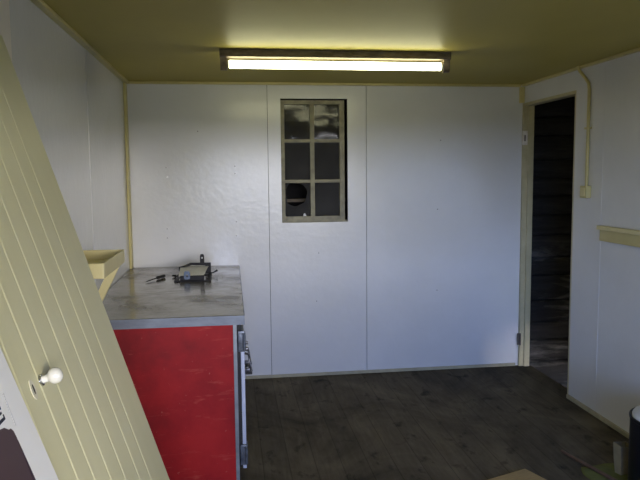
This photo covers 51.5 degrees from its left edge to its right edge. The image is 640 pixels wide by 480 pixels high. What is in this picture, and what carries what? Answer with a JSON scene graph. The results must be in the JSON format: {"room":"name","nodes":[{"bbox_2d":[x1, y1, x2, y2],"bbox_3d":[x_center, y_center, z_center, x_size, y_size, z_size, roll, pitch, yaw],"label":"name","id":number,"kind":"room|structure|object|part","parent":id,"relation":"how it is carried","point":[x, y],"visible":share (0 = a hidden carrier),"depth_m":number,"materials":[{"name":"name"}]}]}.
{"room":"workshop room","nodes":[
{"label":"workshop room","id":0,"kind":"room"},
{"bbox_2d":[9,0,129,290],"bbox_3d":[-0.939,0.295,1.474,0.102,2.150,6.304,-1,6,-8],"label":"wall","id":1,"kind":"structure","parent":0,"point":[76,104],"depth_m":3.09,"materials":[{"name":"white paint"}]},
{"bbox_2d":[0,0,11,60],"bbox_3d":[-0.968,0.217,2.118,0.018,2.081,0.127,-1,6,-8],"label":"trim","id":2,"kind":"structure","parent":1,"relation":"attached to","point":[5,31],"depth_m":2.05,"materials":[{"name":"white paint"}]},
{"bbox_2d":[30,0,128,83],"bbox_3d":[-0.886,-0.768,1.383,0.032,0.016,6.298,-1,6,-8],"label":"trim","id":3,"kind":"structure","parent":1,"relation":"attached to","point":[40,4],"depth_m":2.96,"materials":[{"name":"beige paint"}]},
{"bbox_2d":[0,35,169,479],"bbox_3d":[-0.594,0.362,1.654,0.614,1.874,0.905,-1,6,-8],"label":"plank door","id":4,"kind":"structure","parent":1,"relation":"in","point":[59,345],"depth_m":1.66,"materials":[{"name":"beige paint"}]},
{"bbox_3d":[-0.553,0.282,1.373,0.041,0.033,0.033,-19,8,-6],"label":"knob","id":5,"kind":"part","parent":4,"relation":"part of","materials":[{"name":"white ceramic"}]},
{"bbox_2d":[83,249,124,301],"bbox_3d":[-0.923,0.309,2.628,0.236,0.491,0.475,-1,6,-8],"label":"wall shelf","id":6,"kind":"object","parent":1,"relation":"attached to","point":[103,264],"visible":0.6,"depth_m":2.80,"materials":[{"name":"beige paint"}]},
{"bbox_2d":[87,259,106,263],"bbox_3d":[-0.931,0.111,2.608,0.223,0.012,0.449,-1,6,-8],"label":"shelf","id":7,"kind":"object","parent":6,"relation":"on","point":[89,261],"depth_m":2.80,"materials":[{"name":"beige paint"}]},
{"bbox_2d":[123,83,133,268],"bbox_3d":[-1.303,-0.428,4.513,0.016,1.250,0.074,-1,6,-8],"label":"trim","id":8,"kind":"structure","parent":1,"relation":"attached to","point":[124,84],"depth_m":4.49,"materials":[{"name":"beige paint"}]},
{"bbox_2d":[127,84,523,378],"bbox_3d":[0.044,-0.100,5.056,3.014,2.230,0.577,-1,6,-8],"label":"wall","id":9,"kind":"structure","parent":0,"point":[423,268],"depth_m":4.80,"materials":[{"name":"white paint"}]},
{"bbox_2d":[280,100,347,222],"bbox_3d":[-0.042,-0.552,4.744,0.478,0.874,0.052,-1,6,-8],"label":"window","id":10,"kind":"structure","parent":9,"relation":"in","point":[312,131],"depth_m":4.73,"materials":[{"name":"paint"}]},
{"bbox_3d":[-0.039,-0.130,4.791,0.478,0.024,0.039,-1,6,-8],"label":"sill","id":11,"kind":"part","parent":10,"relation":"part of","materials":[{"name":"paint"}]},
{"bbox_3d":[-0.055,-0.295,4.911,0.799,0.023,0.040,-1,6,-8],"label":"cavity rail","id":12,"kind":"part","parent":9,"relation":"part of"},
{"bbox_2d":[129,81,520,86],"bbox_3d":[0.087,-1.094,4.660,2.775,0.016,0.030,-1,6,-8],"label":"trim","id":13,"kind":"structure","parent":9,"relation":"attached to","point":[130,82],"depth_m":4.64,"materials":[{"name":"beige paint"}]},
{"bbox_2d":[246,363,514,378],"bbox_3d":[0.475,0.968,4.916,2.035,0.022,0.016,-1,6,-8],"label":"baseboard","id":14,"kind":"structure","parent":9,"relation":"attached to","point":[498,364],"depth_m":4.90,"materials":[{"name":"beige paint"}]},
{"bbox_2d":[519,87,524,102],"bbox_3d":[1.477,-1.060,4.854,0.034,0.114,0.026,-1,6,-8],"label":"trim","id":15,"kind":"structure","parent":9,"relation":"attached to","point":[521,89],"depth_m":4.84,"materials":[{"name":"beige paint"}]},
{"bbox_2d":[43,0,639,84],"bbox_3d":[0.499,-0.834,1.571,3.029,0.050,6.524,-1,6,-8],"label":"ceiling","id":16,"kind":"structure","parent":0,"point":[521,42],"depth_m":3.05,"materials":[{"name":"beige paint"}]},
{"bbox_2d":[219,49,450,72],"bbox_3d":[0.089,-0.936,3.481,1.218,0.103,0.068,-1,6,-8],"label":"ceiling light","id":17,"kind":"object","parent":16,"relation":"attached to","point":[224,54],"visible":1,"depth_m":3.46,"materials":[{"name":"metal"}]},
{"bbox_2d":[240,365,628,479],"bbox_3d":[0.520,1.311,1.778,3.029,0.060,6.524,-1,6,-8],"label":"floor","id":18,"kind":"structure","parent":0,"point":[483,423],"depth_m":3.82,"materials":[{"name":"brown wood"}]},
{"bbox_2d":[0,348,58,479],"bbox_3d":[-0.412,0.665,1.093,0.558,1.355,0.409,-3,6,-22],"label":"board","id":19,"kind":"object","parent":18,"relation":"on","point":[23,455],"visible":1,"depth_m":1.17,"materials":[{"name":"white"}]},
{"bbox_2d":[103,254,252,479],"bbox_3d":[-0.793,0.604,3.836,0.792,0.955,1.736,-1,6,-8],"label":"base cabinet","id":20,"kind":"object","parent":18,"relation":"on","point":[182,345],"depth_m":3.02,"materials":[{"name":"red wood"}]},
{"bbox_2d":[103,265,243,319],"bbox_3d":[-0.824,0.286,3.802,0.738,0.042,1.733,-1,6,-8],"label":"countertop","id":21,"kind":"structure","parent":20,"relation":"on","point":[131,297],"depth_m":3.50,"materials":[{"name":"grey stone"}]},
{"bbox_2d":[146,274,165,281],"bbox_3d":[-1.000,0.233,4.035,0.021,0.021,0.219,1,6,17],"label":"screwdriver","id":22,"kind":"object","parent":21,"relation":"on","point":[164,275],"visible":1,"depth_m":4.06,"materials":[{"name":"black plastic"}]},
{"bbox_3d":[-0.731,0.775,2.996,0.687,0.774,0.012,-1,6,-8],"label":"panel","id":23,"kind":"part","parent":20,"relation":"part of","materials":[{"name":"red paint"}]},
{"bbox_3d":[-0.779,0.233,4.096,0.217,0.006,0.277,-1,6,-8],"label":"frame","id":24,"kind":"part","parent":20,"relation":"part of","materials":[{"name":"black metal"}]},
{"bbox_3d":[-0.780,0.192,4.093,0.175,0.029,0.222,-1,6,-8],"label":"plate","id":25,"kind":"part","parent":20,"relation":"part of","materials":[{"name":"beige metal"}]},
{"bbox_3d":[-0.775,0.168,4.091,0.284,0.136,0.277,-1,6,-8],"label":"metal mounting bracket","id":26,"kind":"part","parent":20,"relation":"part of","materials":[{"name":"black metal"}]},
{"bbox_3d":[-0.793,0.179,4.211,0.201,0.072,0.006,-1,6,-8],"label":"rail","id":27,"kind":"part","parent":20,"relation":"part of","materials":[{"name":"black metal"}]},
{"bbox_3d":[-0.382,0.767,3.040,0.016,0.776,0.016,-1,6,-8],"label":"corner post","id":28,"kind":"part","parent":20,"relation":"part of","materials":[{"name":"grey metal"}]},
{"bbox_3d":[-0.406,0.701,3.456,0.018,0.652,0.803,-1,6,-8],"label":"cabinet door","id":29,"kind":"part","parent":20,"relation":"part of","materials":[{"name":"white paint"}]},
{"bbox_2d":[488,469,545,479],"bbox_3d":[0.901,1.150,3.032,0.400,0.012,0.300,-4,6,-28],"label":"plywood sheet","id":30,"kind":"object","parent":18,"relation":"on","point":[524,474],"visible":1,"depth_m":3.17,"materials":[{"name":"brown wood"}]},
{"bbox_2d":[560,450,616,479],"bbox_3d":[1.333,1.116,3.251,0.018,0.026,0.458,-2,6,-18],"label":"wooden stick","id":31,"kind":"object","parent":18,"relation":"on","point":[589,466],"visible":1,"depth_m":3.26,"materials":[{"name":"brown wood"}]},
{"bbox_2d":[581,463,627,479],"bbox_3d":[1.439,1.135,3.141,0.330,0.007,0.380,-1,6,-1],"label":"cloth","id":32,"kind":"object","parent":18,"relation":"on","point":[608,468],"visible":0.59,"depth_m":3.22,"materials":[{"name":"green fabric"}]},
{"bbox_2d":[613,441,628,474],"bbox_3d":[1.461,1.053,3.204,0.076,0.152,0.058,-2,6,-16],"label":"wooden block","id":33,"kind":"object","parent":32,"relation":"on","point":[620,449],"visible":0.85,"depth_m":3.19,"materials":[{"name":"beige wood"}]},
{"bbox_2d":[628,405,639,479],"bbox_3d":[1.589,0.961,2.992,0.368,0.382,0.368,-1,6,-8],"label":"waste bin","id":34,"kind":"object","parent":18,"relation":"on","point":[634,413],"visible":1,"depth_m":2.98,"materials":[{"name":"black plastic"}]},
{"bbox_3d":[1.588,0.803,2.977,0.343,0.064,0.343,-1,6,-8],"label":"lid","id":35,"kind":"part","parent":34,"relation":"part of","materials":[{"name":"white plastic"}]},
{"bbox_2d":[524,51,639,432],"bbox_3d":[1.959,0.204,1.858,0.076,2.100,6.304,-1,6,-8],"label":"wall","id":36,"kind":"structure","parent":0,"point":[604,357],"depth_m":3.83,"materials":[{"name":"white paint"}]},
{"bbox_2d":[517,90,576,393],"bbox_3d":[1.575,0.011,4.597,0.096,1.966,0.758,-1,6,-8],"label":"door frame","id":37,"kind":"structure","parent":36,"relation":"in","point":[523,335],"depth_m":4.92,"materials":[{"name":"beige paint"}]},
{"bbox_2d":[522,47,639,85],"bbox_3d":[1.899,-0.830,1.738,0.030,0.016,6.268,-1,6,-8],"label":"trim","id":38,"kind":"structure","parent":36,"relation":"attached to","point":[635,50],"depth_m":3.94,"materials":[{"name":"beige paint"}]},
{"bbox_2d":[577,66,591,197],"bbox_3d":[1.592,-0.655,4.014,0.044,0.800,0.139,-1,6,-8],"label":"conduit","id":39,"kind":"object","parent":36,"relation":"attached to","point":[585,191],"visible":1,"depth_m":3.98,"materials":[{"name":"beige paint"}]},
{"bbox_3d":[1.587,-0.291,4.015,0.003,0.051,0.051,-1,6,-8],"label":"plate","id":40,"kind":"part","parent":39,"relation":"part of","materials":[{"name":"beige paint"}]},
{"bbox_2d":[566,394,628,438],"bbox_3d":[1.975,1.272,1.578,0.016,0.026,5.538,-1,6,-8],"label":"baseboard","id":41,"kind":"structure","parent":36,"relation":"attached to","point":[583,406],"depth_m":3.93,"materials":[{"name":"beige paint"}]},
{"bbox_2d":[596,225,639,247],"bbox_3d":[1.855,0.118,2.203,0.031,0.089,3.400,-1,6,-8],"label":"wall ledge","id":42,"kind":"object","parent":36,"relation":"attached to","point":[630,237],"visible":1,"depth_m":3.66,"materials":[{"name":"beige paint"}]},
{"label":"outside","id":43,"kind":"structure","parent":0,"visible":0},
{"bbox_3d":[2.386,1.426,3.717,1.755,0.098,3.430,-1,6,-8],"label":"ground","id":44,"kind":"structure","parent":43,"visible":0},
{"bbox_2d":[529,96,574,387],"bbox_3d":[2.241,0.051,5.242,1.377,2.550,0.125,-1,6,-8],"label":"wall","id":45,"kind":"structure","parent":44,"relation":"on","point":[554,120],"depth_m":5.12,"materials":[{"name":"black wood"}]}
]}

